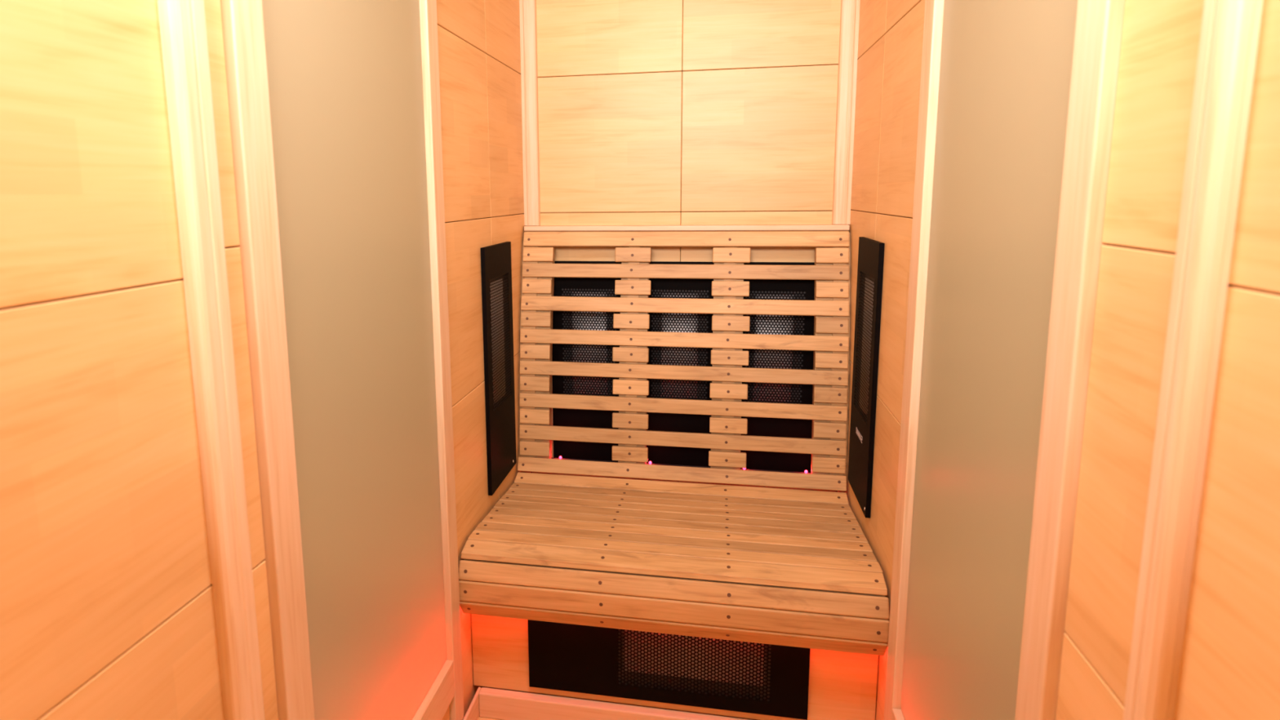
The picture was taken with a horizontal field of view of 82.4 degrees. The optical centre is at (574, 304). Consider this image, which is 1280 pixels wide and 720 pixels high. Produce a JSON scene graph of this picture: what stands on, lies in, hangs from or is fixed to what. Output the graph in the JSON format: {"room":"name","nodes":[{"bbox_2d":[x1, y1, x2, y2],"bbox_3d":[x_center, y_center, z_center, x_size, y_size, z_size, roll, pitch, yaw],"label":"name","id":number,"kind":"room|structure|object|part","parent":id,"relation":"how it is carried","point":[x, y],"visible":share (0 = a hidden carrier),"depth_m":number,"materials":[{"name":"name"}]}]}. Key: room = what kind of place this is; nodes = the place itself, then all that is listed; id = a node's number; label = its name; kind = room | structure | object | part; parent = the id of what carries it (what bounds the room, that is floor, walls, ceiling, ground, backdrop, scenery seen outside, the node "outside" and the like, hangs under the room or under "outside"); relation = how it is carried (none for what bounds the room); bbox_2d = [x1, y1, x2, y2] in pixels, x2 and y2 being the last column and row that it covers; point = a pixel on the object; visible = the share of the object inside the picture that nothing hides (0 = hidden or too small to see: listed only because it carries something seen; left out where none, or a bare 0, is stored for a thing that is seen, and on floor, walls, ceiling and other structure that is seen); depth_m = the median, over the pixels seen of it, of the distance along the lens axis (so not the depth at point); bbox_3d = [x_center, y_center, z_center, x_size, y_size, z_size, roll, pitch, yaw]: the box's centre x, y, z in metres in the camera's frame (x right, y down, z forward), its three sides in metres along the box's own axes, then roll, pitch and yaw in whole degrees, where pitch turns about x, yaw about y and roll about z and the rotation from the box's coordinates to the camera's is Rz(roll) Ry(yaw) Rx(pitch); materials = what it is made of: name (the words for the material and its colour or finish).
{"room":"infrared sauna","nodes":[
{"label":"infrared sauna","id":0,"kind":"room"},
{"bbox_2d":[0,0,531,719],"bbox_3d":[-0.367,0.092,0.935,0.027,1.860,2.370,1,9,11],"label":"wall","id":1,"kind":"structure","parent":0,"point":[107,608],"depth_m":0.66,"materials":[{"name":"brown wood"}]},
{"bbox_3d":[-0.492,-0.117,0.224,0.010,0.336,1.004,1,9,11],"label":"panel","id":2,"kind":"part","parent":1,"relation":"part of","materials":[{"name":"brown wood"}]},
{"bbox_3d":[-0.488,0.212,0.274,0.010,0.327,1.004,1,9,11],"label":"panel","id":3,"kind":"part","parent":1,"relation":"part of","materials":[{"name":"brown wood"}]},
{"bbox_3d":[-0.484,0.554,0.326,0.010,0.360,1.004,1,9,11],"label":"panel","id":4,"kind":"part","parent":1,"relation":"part of","materials":[{"name":"brown wood"}]},
{"bbox_2d":[157,0,264,719],"bbox_3d":[-0.376,0.117,0.769,0.019,1.860,0.044,1,9,11],"label":"trim","id":5,"kind":"structure","parent":1,"relation":"attached to","point":[183,27],"depth_m":0.75,"materials":[{"name":"brown wood"}]},
{"bbox_3d":[-0.387,-0.245,0.760,0.010,0.372,0.059,1,9,11],"label":"panel","id":6,"kind":"part","parent":1,"relation":"part of","materials":[{"name":"brown wood"}]},
{"bbox_3d":[-0.382,0.124,0.816,0.010,0.373,0.059,1,9,11],"label":"panel","id":7,"kind":"part","parent":1,"relation":"part of","materials":[{"name":"brown wood"}]},
{"bbox_3d":[-0.378,0.495,0.873,0.010,0.373,0.059,1,9,11],"label":"panel","id":8,"kind":"part","parent":1,"relation":"part of","materials":[{"name":"brown wood"}]},
{"bbox_2d":[220,0,464,719],"bbox_3d":[-0.313,0.061,1.134,0.023,1.858,0.601,1,9,11],"label":"window","id":9,"kind":"structure","parent":1,"relation":"in","point":[335,107],"depth_m":1.07,"materials":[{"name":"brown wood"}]},
{"bbox_3d":[-0.304,0.801,1.251,0.023,0.078,0.496,1,9,11],"label":"sill","id":10,"kind":"part","parent":9,"relation":"part of","materials":[{"name":"brown wood"}]},
{"bbox_3d":[-0.309,0.909,1.268,0.010,0.140,0.495,1,9,11],"label":"panel","id":11,"kind":"part","parent":1,"relation":"part of","materials":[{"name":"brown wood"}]},
{"bbox_3d":[-0.240,-0.740,1.476,0.010,0.381,0.332,1,9,11],"label":"panel","id":12,"kind":"part","parent":1,"relation":"part of","materials":[{"name":"brown wood"}]},
{"bbox_3d":[-0.236,-0.365,1.533,0.010,0.372,0.332,1,9,11],"label":"panel","id":13,"kind":"part","parent":1,"relation":"part of","materials":[{"name":"brown wood"}]},
{"bbox_3d":[-0.231,0.004,1.590,0.010,0.373,0.332,1,9,11],"label":"panel","id":14,"kind":"part","parent":1,"relation":"part of","materials":[{"name":"brown wood"}]},
{"bbox_3d":[-0.222,0.735,1.701,0.010,0.352,0.332,1,9,11],"label":"panel","id":15,"kind":"part","parent":1,"relation":"part of","materials":[{"name":"brown wood"}]},
{"bbox_2d":[462,687,480,719],"bbox_3d":[-0.382,1.026,0.782,0.008,0.059,1.786,1,9,11],"label":"baseboard","id":16,"kind":"structure","parent":1,"relation":"attached to","point":[473,712],"depth_m":1.60,"materials":[{"name":"brown wood"}]},
{"bbox_3d":[-0.227,0.375,1.646,0.010,0.373,0.332,1,9,11],"label":"panel","id":17,"kind":"part","parent":1,"relation":"part of","materials":[{"name":"brown wood"}]},
{"bbox_2d":[480,241,516,495],"bbox_3d":[-0.183,0.147,1.795,0.011,0.590,0.217,1,9,11],"label":"heater","id":18,"kind":"object","parent":1,"relation":"attached to","point":[495,260],"visible":1,"depth_m":1.77,"materials":[{"name":"black metal"}]},
{"bbox_2d":[489,272,511,411],"bbox_3d":[-0.179,0.087,1.785,0.001,0.317,0.157,1,9,11],"label":"grille","id":19,"kind":"object","parent":18,"relation":"attached to","point":[506,294],"depth_m":1.78,"materials":[{"name":"black metal"}]},
{"bbox_3d":[-0.178,-0.789,1.794,0.010,0.381,0.323,1,9,11],"label":"panel","id":20,"kind":"part","parent":1,"relation":"part of","materials":[{"name":"brown wood"}]},
{"bbox_3d":[-0.174,-0.415,1.852,0.010,0.372,0.323,1,9,11],"label":"panel","id":21,"kind":"part","parent":1,"relation":"part of","materials":[{"name":"brown wood"}]},
{"bbox_3d":[-0.169,-0.045,1.908,0.010,0.373,0.323,1,9,11],"label":"panel","id":22,"kind":"part","parent":1,"relation":"part of","materials":[{"name":"brown wood"}]},
{"bbox_3d":[-0.165,0.326,1.965,0.010,0.373,0.323,1,9,11],"label":"panel","id":23,"kind":"part","parent":1,"relation":"part of","materials":[{"name":"brown wood"}]},
{"bbox_2d":[479,687,750,719],"bbox_3d":[0.191,0.901,1.560,0.818,0.059,0.024,1,9,11],"label":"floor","id":24,"kind":"structure","parent":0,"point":[497,704],"depth_m":1.59,"materials":[{"name":"brown wood"}]},
{"bbox_2d":[477,686,757,719],"bbox_3d":[0.078,1.035,0.984,1.000,0.030,2.450,1,9,11],"label":"floor","id":25,"kind":"structure","parent":0,"point":[479,717],"depth_m":1.66,"materials":[{"name":"brown wood"}]},
{"bbox_2d":[458,471,889,719],"bbox_3d":[0.220,0.667,1.690,0.857,0.364,0.483,1,9,11],"label":"bench","id":26,"kind":"object","parent":25,"relation":"on","point":[789,567],"visible":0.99,"depth_m":1.50,"materials":[{"name":"brown wood"}]},
{"bbox_2d":[528,619,810,719],"bbox_3d":[0.190,0.742,1.542,0.590,0.217,0.010,1,9,11],"label":"heater","id":27,"kind":"object","parent":26,"relation":"attached to","point":[744,677],"visible":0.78,"depth_m":1.54,"materials":[{"name":"black metal"}]},
{"bbox_2d":[617,628,771,702],"bbox_3d":[0.249,0.744,1.526,0.317,0.157,0.001,1,9,11],"label":"grille","id":28,"kind":"object","parent":27,"relation":"attached to","point":[621,683],"depth_m":1.53,"materials":[{"name":"black metal"}]},
{"bbox_3d":[0.192,0.726,1.552,0.857,0.290,0.012,1,9,11],"label":"panel","id":29,"kind":"part","parent":26,"relation":"part of","materials":[{"name":"brown wood"}]},
{"bbox_2d":[523,0,848,492],"bbox_3d":[0.291,-0.078,1.996,0.900,1.860,0.029,1,9,11],"label":"wall","id":30,"kind":"structure","parent":0,"point":[651,112],"depth_m":1.92,"materials":[{"name":"brown wood"}]},
{"bbox_2d":[519,0,540,225],"bbox_3d":[-0.121,-0.611,1.969,0.042,0.790,0.018,1,9,11],"label":"trim","id":31,"kind":"structure","parent":30,"relation":"attached to","point":[527,8],"depth_m":1.98,"materials":[{"name":"brown wood"}]},
{"bbox_3d":[0.083,0.301,2.086,0.429,0.372,0.010,1,9,11],"label":"panel","id":32,"kind":"part","parent":30,"relation":"part of","materials":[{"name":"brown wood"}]},
{"bbox_2d":[551,261,621,461],"bbox_3d":[0.044,0.172,2.062,0.217,0.590,0.010,1,9,11],"label":"heater","id":33,"kind":"object","parent":30,"relation":"attached to","point":[562,286],"visible":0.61,"depth_m":2.06,"materials":[{"name":"black metal"}]},
{"bbox_2d":[560,288,617,396],"bbox_3d":[0.043,0.112,2.048,0.157,0.317,0.001,1,9,11],"label":"grille","id":34,"kind":"object","parent":33,"relation":"attached to","point":[562,321],"depth_m":2.05,"materials":[{"name":"black metal"}]},
{"bbox_3d":[0.079,-0.069,2.029,0.429,0.372,0.010,1,9,11],"label":"panel","id":35,"kind":"part","parent":30,"relation":"part of","materials":[{"name":"brown wood"}]},
{"bbox_3d":[0.087,0.662,2.141,0.429,0.355,0.010,1,9,11],"label":"panel","id":36,"kind":"part","parent":30,"relation":"part of","materials":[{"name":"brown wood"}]},
{"bbox_3d":[0.070,-0.807,1.916,0.429,0.388,0.010,1,9,11],"label":"panel","id":37,"kind":"part","parent":30,"relation":"part of","materials":[{"name":"brown wood"}]},
{"bbox_3d":[0.074,-0.434,1.973,0.429,0.363,0.010,1,9,11],"label":"panel","id":38,"kind":"part","parent":30,"relation":"part of","materials":[{"name":"brown wood"}]},
{"bbox_2d":[646,261,714,466],"bbox_3d":[0.290,0.176,2.014,0.217,0.590,0.010,1,9,11],"label":"heater","id":39,"kind":"object","parent":30,"relation":"attached to","point":[685,288],"visible":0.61,"depth_m":2.01,"materials":[{"name":"black metal"}]},
{"bbox_2d":[650,288,709,399],"bbox_3d":[0.289,0.116,2.001,0.157,0.317,0.001,1,9,11],"label":"grille","id":40,"kind":"object","parent":39,"relation":"attached to","point":[651,292],"depth_m":2.00,"materials":[{"name":"black metal"}]},
{"bbox_2d":[517,224,850,491],"bbox_3d":[0.275,0.123,1.926,0.858,0.657,0.171,1,9,11],"label":"slatted backrest","id":41,"kind":"object","parent":30,"relation":"attached to","point":[829,343],"depth_m":1.90,"materials":[{"name":"brown wood"}]},
{"bbox_3d":[0.276,0.433,1.962,0.800,0.013,0.014,1,9,11],"label":"led strip","id":42,"kind":"part","parent":41,"relation":"part of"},
{"bbox_3d":[0.283,-0.205,1.943,0.853,0.014,0.036,1,9,11],"label":"rail","id":43,"kind":"part","parent":41,"relation":"part of","materials":[{"name":"brown wood"}]},
{"bbox_3d":[0.510,0.670,2.059,0.429,0.355,0.010,1,9,11],"label":"panel","id":44,"kind":"part","parent":30,"relation":"part of","materials":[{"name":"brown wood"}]},
{"bbox_3d":[0.496,-0.427,1.892,0.429,0.363,0.010,1,9,11],"label":"panel","id":45,"kind":"part","parent":30,"relation":"part of","materials":[{"name":"brown wood"}]},
{"bbox_3d":[0.492,-0.800,1.835,0.429,0.388,0.010,1,9,11],"label":"panel","id":46,"kind":"part","parent":30,"relation":"part of","materials":[{"name":"brown wood"}]},
{"bbox_3d":[0.501,-0.061,1.948,0.429,0.372,0.010,1,9,11],"label":"panel","id":47,"kind":"part","parent":30,"relation":"part of","materials":[{"name":"brown wood"}]},
{"bbox_2d":[740,262,814,472],"bbox_3d":[0.537,0.180,1.967,0.217,0.590,0.010,1,9,11],"label":"heater","id":48,"kind":"object","parent":30,"relation":"attached to","point":[759,289],"visible":0.54,"depth_m":1.96,"materials":[{"name":"black metal"}]},
{"bbox_2d":[742,290,806,404],"bbox_3d":[0.535,0.120,1.953,0.157,0.317,0.001,1,9,11],"label":"grille","id":49,"kind":"object","parent":48,"relation":"attached to","point":[803,326],"depth_m":1.95,"materials":[{"name":"black metal"}]},
{"bbox_2d":[831,0,860,224],"bbox_3d":[0.682,-0.597,1.815,0.042,0.790,0.018,1,9,11],"label":"trim","id":50,"kind":"structure","parent":30,"relation":"attached to","point":[850,9],"depth_m":1.83,"materials":[{"name":"brown wood"}]},
{"bbox_2d":[836,0,1279,719],"bbox_3d":[0.503,0.107,0.767,0.027,1.860,2.370,1,9,11],"label":"wall","id":51,"kind":"structure","parent":0,"point":[1229,669],"depth_m":0.58,"materials":[{"name":"brown wood"}]},
{"bbox_3d":[0.690,0.337,1.800,0.010,0.374,0.323,1,9,11],"label":"panel","id":52,"kind":"part","parent":51,"relation":"part of","materials":[{"name":"brown wood"}]},
{"bbox_3d":[0.685,-0.034,1.743,0.010,0.373,0.323,1,9,11],"label":"panel","id":53,"kind":"part","parent":51,"relation":"part of","materials":[{"name":"brown wood"}]},
{"bbox_2d":[847,236,884,518],"bbox_3d":[0.647,0.151,1.625,0.011,0.590,0.217,1,9,11],"label":"heater","id":54,"kind":"object","parent":51,"relation":"attached to","point":[871,252],"visible":1,"depth_m":1.59,"materials":[{"name":"black metal"}]},
{"bbox_2d":[853,271,874,424],"bbox_3d":[0.643,0.091,1.617,0.001,0.317,0.157,1,9,11],"label":"grille","id":55,"kind":"object","parent":54,"relation":"attached to","point":[865,275],"depth_m":1.61,"materials":[{"name":"black metal"}]},
{"bbox_3d":[0.680,-0.402,1.687,0.010,0.368,0.323,1,9,11],"label":"panel","id":56,"kind":"part","parent":51,"relation":"part of","materials":[{"name":"brown wood"}]},
{"bbox_3d":[0.676,-0.774,1.630,0.010,0.381,0.323,1,9,11],"label":"panel","id":57,"kind":"part","parent":51,"relation":"part of","materials":[{"name":"brown wood"}]},
{"bbox_3d":[0.626,0.387,1.474,0.010,0.374,0.346,1,9,11],"label":"panel","id":58,"kind":"part","parent":51,"relation":"part of","materials":[{"name":"brown wood"}]},
{"bbox_3d":[0.630,0.749,1.530,0.010,0.355,0.346,1,9,11],"label":"panel","id":59,"kind":"part","parent":51,"relation":"part of","materials":[{"name":"brown wood"}]},
{"bbox_3d":[0.622,0.016,1.417,0.010,0.373,0.346,1,9,11],"label":"panel","id":60,"kind":"part","parent":51,"relation":"part of","materials":[{"name":"brown wood"}]},
{"bbox_3d":[0.617,-0.352,1.361,0.010,0.368,0.346,1,9,11],"label":"panel","id":61,"kind":"part","parent":51,"relation":"part of","materials":[{"name":"brown wood"}]},
{"bbox_3d":[0.612,-0.724,1.304,0.010,0.381,0.346,1,9,11],"label":"panel","id":62,"kind":"part","parent":51,"relation":"part of","materials":[{"name":"brown wood"}]},
{"bbox_2d":[884,0,1125,719],"bbox_3d":[0.526,0.077,0.962,0.023,1.858,0.590,1,9,11],"label":"window","id":63,"kind":"structure","parent":51,"relation":"in","point":[1017,100],"depth_m":0.88,"materials":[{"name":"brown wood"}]},
{"bbox_3d":[0.535,0.796,1.073,0.023,0.078,0.478,1,9,11],"label":"sill","id":64,"kind":"part","parent":63,"relation":"part of","materials":[{"name":"brown wood"}]},
{"bbox_3d":[0.468,0.513,0.662,0.010,0.374,0.145,1,9,11],"label":"panel","id":65,"kind":"part","parent":51,"relation":"part of","materials":[{"name":"brown wood"}]},
{"bbox_3d":[0.463,0.142,0.606,0.010,0.373,0.145,1,9,11],"label":"panel","id":66,"kind":"part","parent":51,"relation":"part of","materials":[{"name":"brown wood"}]},
{"bbox_3d":[0.459,-0.226,0.549,0.010,0.368,0.145,1,9,11],"label":"panel","id":67,"kind":"part","parent":51,"relation":"part of","materials":[{"name":"brown wood"}]},
{"bbox_2d":[1123,0,1263,719],"bbox_3d":[0.433,0.145,0.526,0.019,1.860,0.029,1,9,11],"label":"trim","id":68,"kind":"structure","parent":51,"relation":"attached to","point":[1230,28],"depth_m":0.50,"materials":[{"name":"brown wood"}]},
{"bbox_3d":[0.358,0.230,0.069,0.010,0.350,0.922,1,9,11],"label":"panel","id":69,"kind":"part","parent":51,"relation":"part of","materials":[{"name":"brown wood"}]},
{"bbox_3d":[0.354,-0.116,0.016,0.010,0.347,0.922,1,9,11],"label":"panel","id":70,"kind":"part","parent":51,"relation":"part of","materials":[{"name":"brown wood"}]}
]}

